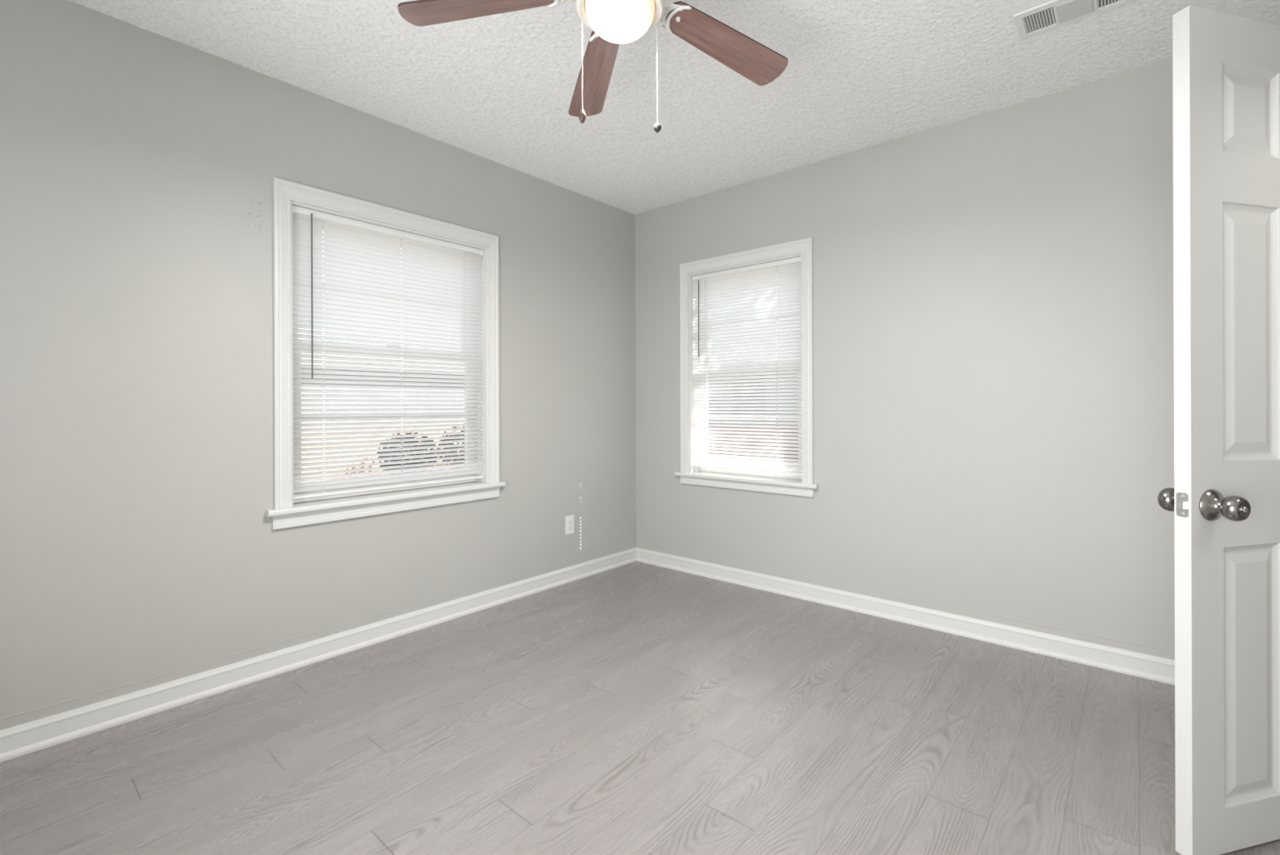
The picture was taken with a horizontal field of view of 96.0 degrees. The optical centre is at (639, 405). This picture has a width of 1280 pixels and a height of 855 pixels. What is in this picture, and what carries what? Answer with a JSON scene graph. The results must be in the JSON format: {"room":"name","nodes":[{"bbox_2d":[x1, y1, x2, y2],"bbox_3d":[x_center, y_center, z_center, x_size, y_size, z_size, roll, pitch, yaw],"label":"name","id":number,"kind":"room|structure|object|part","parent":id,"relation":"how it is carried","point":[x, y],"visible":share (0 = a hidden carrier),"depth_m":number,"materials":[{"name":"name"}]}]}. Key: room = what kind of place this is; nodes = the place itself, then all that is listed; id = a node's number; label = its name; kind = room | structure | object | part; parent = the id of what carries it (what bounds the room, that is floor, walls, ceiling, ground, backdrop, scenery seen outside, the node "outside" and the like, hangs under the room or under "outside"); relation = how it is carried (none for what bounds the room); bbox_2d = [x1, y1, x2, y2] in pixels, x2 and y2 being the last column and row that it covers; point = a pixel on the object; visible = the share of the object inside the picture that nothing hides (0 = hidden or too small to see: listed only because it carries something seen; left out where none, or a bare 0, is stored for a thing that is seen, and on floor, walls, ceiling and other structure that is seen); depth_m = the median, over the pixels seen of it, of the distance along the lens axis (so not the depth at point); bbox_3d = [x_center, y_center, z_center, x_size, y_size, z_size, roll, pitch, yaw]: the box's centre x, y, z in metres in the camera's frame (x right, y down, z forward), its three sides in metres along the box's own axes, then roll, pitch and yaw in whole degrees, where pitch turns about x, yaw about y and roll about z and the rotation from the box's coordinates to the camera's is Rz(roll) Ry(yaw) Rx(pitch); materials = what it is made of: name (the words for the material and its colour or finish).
{"room":"empty bedroom","nodes":[
{"label":"empty bedroom","id":0,"kind":"room"},
{"bbox_2d":[0,0,635,729],"bbox_3d":[-1.366,-0.104,2.643,0.170,2.500,3.900,0,0,41],"label":"wall","id":1,"kind":"structure","parent":0,"point":[140,549],"depth_m":2.17,"materials":[{"name":"grey paint"}]},
{"bbox_2d":[0,546,636,762],"bbox_3d":[-1.290,1.051,2.581,0.022,0.090,3.900,0,0,41],"label":"baseboard","id":2,"kind":"structure","parent":1,"relation":"attached to","point":[31,736],"depth_m":2.30,"materials":[{"name":"white paint"}]},
{"bbox_2d":[265,177,505,529],"bbox_3d":[-1.204,-0.213,2.817,0.230,1.438,1.145,0,0,41],"label":"window","id":3,"kind":"structure","parent":1,"relation":"in","point":[287,512],"depth_m":2.63,"materials":[{"name":"white paint"}]},
{"bbox_3d":[-1.248,-0.547,2.859,0.030,0.599,0.949,0,0,41],"label":"sash","id":4,"kind":"part","parent":3,"relation":"part of","materials":[{"name":"white paint"}]},
{"bbox_3d":[-1.222,0.069,2.838,0.030,0.706,0.949,0,0,41],"label":"sash","id":5,"kind":"part","parent":3,"relation":"part of","materials":[{"name":"white paint"}]},
{"bbox_2d":[292,204,484,498],"bbox_3d":[-1.165,-0.226,2.791,0.043,1.242,0.944,0,0,41],"label":"window blind","id":6,"kind":"object","parent":3,"relation":"attached to","point":[365,247],"visible":0.96,"depth_m":2.73,"materials":[{"name":"white plastic"}]},
{"bbox_3d":[-1.393,-0.217,2.534,0.024,1.218,0.001,0,0,41],"label":"ladder cord","id":7,"kind":"part","parent":6,"relation":"part of","materials":[{"name":"white fabric"}]},
{"bbox_3d":[-1.172,-0.831,2.794,0.032,0.032,0.944,0,0,41],"label":"head rail","id":8,"kind":"part","parent":6,"relation":"part of","materials":[{"name":"white plastic"}]},
{"bbox_3d":[-1.167,0.391,2.794,0.024,0.010,0.938,0,0,41],"label":"rail","id":9,"kind":"part","parent":6,"relation":"part of","materials":[{"name":"white plastic"}]},
{"bbox_3d":[-1.160,-0.218,2.805,0.024,1.218,0.001,0,0,41],"label":"ladder cord","id":10,"kind":"part","parent":6,"relation":"part of","materials":[{"name":"white fabric"}]},
{"bbox_3d":[-0.933,-0.218,3.069,0.024,1.218,0.001,0,0,41],"label":"ladder cord","id":11,"kind":"part","parent":6,"relation":"part of","materials":[{"name":"white fabric"}]},
{"bbox_2d":[564,514,573,534],"bbox_3d":[-0.437,0.743,3.585,0.008,0.116,0.072,0,0,41],"label":"power outlet","id":12,"kind":"object","parent":1,"relation":"attached to","point":[569,520],"visible":1,"depth_m":3.58,"materials":[{"name":"white plastic"}]},
{"bbox_2d":[0,560,1279,854],"bbox_3d":[0.447,1.130,1.089,4.800,0.080,4.100,0,0,41],"label":"floor","id":13,"kind":"structure","parent":0,"point":[635,708],"depth_m":1.83,"materials":[{"name":"grey wood"}]},
{"bbox_2d":[67,0,1279,214],"bbox_3d":[-0.081,-1.345,1.538,3.246,0.005,3.924,0,0,41],"label":"ceiling","id":14,"kind":"structure","parent":0,"point":[858,74],"depth_m":2.31,"materials":[{"name":"paint"}]},
{"bbox_2d":[397,0,788,133],"bbox_3d":[-0.017,-1.027,1.491,1.091,0.639,1.129,0,0,41],"label":"ceiling fan","id":15,"kind":"object","parent":14,"relation":"hanging from","point":[613,23],"visible":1,"depth_m":1.61,"materials":[{"name":"brown wood"}]},
{"bbox_3d":[-0.423,-1.068,1.536,0.435,0.066,0.121,0,0,3],"label":"blade","id":16,"kind":"part","parent":15,"relation":"part of","materials":[{"name":"brown wood"}]},
{"bbox_3d":[-0.136,-0.902,1.448,0.028,0.337,0.004,0,0,-39],"label":"pull chain","id":17,"kind":"part","parent":15,"relation":"part of","materials":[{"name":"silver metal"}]},
{"bbox_3d":[-0.147,-1.069,1.874,0.121,0.066,0.435,0,0,-15],"label":"blade","id":18,"kind":"part","parent":15,"relation":"part of","materials":[{"name":"brown wood"}]},
{"bbox_3d":[-0.052,-1.016,1.516,0.183,0.086,0.183,0,0,41],"label":"lamp shade","id":19,"kind":"part","parent":15,"relation":"part of","materials":[{"name":"white glass"}]},
{"bbox_3d":[0.039,-0.920,1.569,0.024,0.301,0.004,0,0,-30],"label":"pull chain","id":20,"kind":"part","parent":15,"relation":"part of","materials":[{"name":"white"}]},
{"bbox_3d":[0.260,-1.070,1.716,0.435,0.066,0.121,0,0,-33],"label":"blade","id":21,"kind":"part","parent":15,"relation":"part of","materials":[{"name":"brown wood"}]},
{"bbox_2d":[1013,0,1136,40],"bbox_3d":[1.476,-1.348,1.953,0.332,0.010,0.173,0,0,41],"label":"ceiling vent","id":22,"kind":"object","parent":14,"relation":"in","point":[1054,14],"visible":1,"depth_m":1.98,"materials":[{"name":"white metal"}]},
{"bbox_3d":[1.476,-1.345,1.953,0.100,0.003,0.120,0,0,41],"label":"plate","id":23,"kind":"part","parent":22,"relation":"part of","materials":[{"name":"grey metal"}]},
{"bbox_2d":[635,58,1174,659],"bbox_3d":[1.742,-0.115,2.655,4.870,2.500,0.170,0,0,41],"label":"wall","id":24,"kind":"structure","parent":0,"point":[993,291],"depth_m":2.70,"materials":[{"name":"grey paint"}]},
{"bbox_2d":[675,236,818,497],"bbox_3d":[0.670,-0.211,3.566,0.973,1.445,0.226,0,0,41],"label":"window","id":25,"kind":"structure","parent":24,"relation":"in","point":[803,485],"depth_m":3.51,"materials":[{"name":"white paint"}]},
{"bbox_2d":[692,256,801,475],"bbox_3d":[0.639,-0.226,3.529,0.767,1.244,0.043,0,0,41],"label":"window blind","id":26,"kind":"object","parent":25,"relation":"attached to","point":[720,282],"visible":0.84,"depth_m":3.51,"materials":[{"name":"white plastic"}]},
{"bbox_3d":[0.424,-0.217,3.720,0.001,1.220,0.024,0,0,41],"label":"ladder cord","id":27,"kind":"part","parent":26,"relation":"part of","materials":[{"name":"white fabric"}]},
{"bbox_3d":[0.640,-0.832,3.533,0.767,0.032,0.032,0,0,41],"label":"head rail","id":28,"kind":"part","parent":26,"relation":"part of","materials":[{"name":"white plastic"}]},
{"bbox_3d":[0.645,0.391,3.533,0.761,0.010,0.024,0,0,41],"label":"rail","id":29,"kind":"part","parent":26,"relation":"part of","materials":[{"name":"white plastic"}]},
{"bbox_3d":[0.806,-0.218,3.392,0.001,1.220,0.024,0,0,41],"label":"ladder cord","id":30,"kind":"part","parent":26,"relation":"part of","materials":[{"name":"white fabric"}]},
{"bbox_3d":[0.689,0.086,3.585,0.770,0.700,0.030,0,0,41],"label":"sash","id":31,"kind":"part","parent":25,"relation":"part of","materials":[{"name":"white paint"}]},
{"bbox_3d":[0.707,-0.538,3.609,0.770,0.621,0.030,0,0,41],"label":"sash","id":32,"kind":"part","parent":25,"relation":"part of","materials":[{"name":"white paint"}]},
{"bbox_2d":[635,546,1174,684],"bbox_3d":[1.180,1.042,3.016,3.200,0.090,0.022,0,0,41],"label":"baseboard","id":33,"kind":"structure","parent":24,"relation":"attached to","point":[1148,666],"depth_m":2.77,"materials":[{"name":"white paint"}]},
{"bbox_3d":[1.170,-0.112,0.464,0.119,2.500,3.900,0,0,41],"label":"wall","id":34,"kind":"structure","parent":0,"visible":0},
{"bbox_2d":[1157,5,1279,854],"bbox_3d":[1.628,0.065,1.484,0.728,2.018,0.170,0,0,-19],"label":"door","id":35,"kind":"structure","parent":34,"relation":"in","point":[1224,497],"depth_m":1.39,"materials":[{"name":"white paint"}]},
{"bbox_3d":[1.340,0.237,1.449,0.059,0.059,0.041,0,0,-14],"label":"knob","id":36,"kind":"part","parent":35,"relation":"part of","materials":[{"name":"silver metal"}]},
{"bbox_3d":[1.294,0.237,1.374,0.002,0.057,0.025,0,0,-14],"label":"latch plate","id":37,"kind":"part","parent":35,"relation":"part of","materials":[{"name":"silver metal"}]},
{"bbox_3d":[1.363,0.237,1.359,0.076,0.076,0.028,0,0,-14],"label":"handle","id":38,"kind":"part","parent":35,"relation":"part of","materials":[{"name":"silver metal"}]},
{"bbox_3d":[1.370,0.237,1.329,0.059,0.059,0.041,0,0,-14],"label":"knob","id":39,"kind":"part","parent":35,"relation":"part of","materials":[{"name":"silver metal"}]},
{"bbox_3d":[-0.024,1.717,4.067,80.000,0.150,80.000,0,0,41],"label":"ground","id":40,"kind":"structure","parent":0,"visible":0},
{"bbox_2d":[297,327,464,482],"bbox_3d":[-9.209,-0.251,15.251,8.200,3.850,17.700,0,0,41],"label":"house","id":41,"kind":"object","parent":40,"relation":"on","point":[322,327],"visible":0.02,"depth_m":12.99,"materials":[{"name":"brick"}]},
{"bbox_2d":[377,432,439,474],"bbox_3d":[-5.167,1.119,12.814,1.262,1.107,1.318,0,0,41],"label":"shrub","id":42,"kind":"object","parent":40,"relation":"on","point":[406,433],"visible":0.23,"depth_m":12.60,"materials":[{"name":"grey plant"}]},
{"bbox_2d":[437,422,464,468],"bbox_3d":[-4.196,1.029,14.114,1.409,1.290,1.522,0,0,41],"label":"shrub","id":43,"kind":"object","parent":40,"relation":"on","point":[464,423],"visible":0.09,"depth_m":13.72,"materials":[{"name":"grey plant"}]},
{"bbox_2d":[708,332,800,466],"bbox_3d":[5.435,-0.302,16.181,11.200,3.850,7.200,0,0,41],"label":"house","id":44,"kind":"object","parent":40,"relation":"on","point":[797,332],"visible":0.02,"depth_m":14.23,"materials":[{"name":"brick"}]}
]}

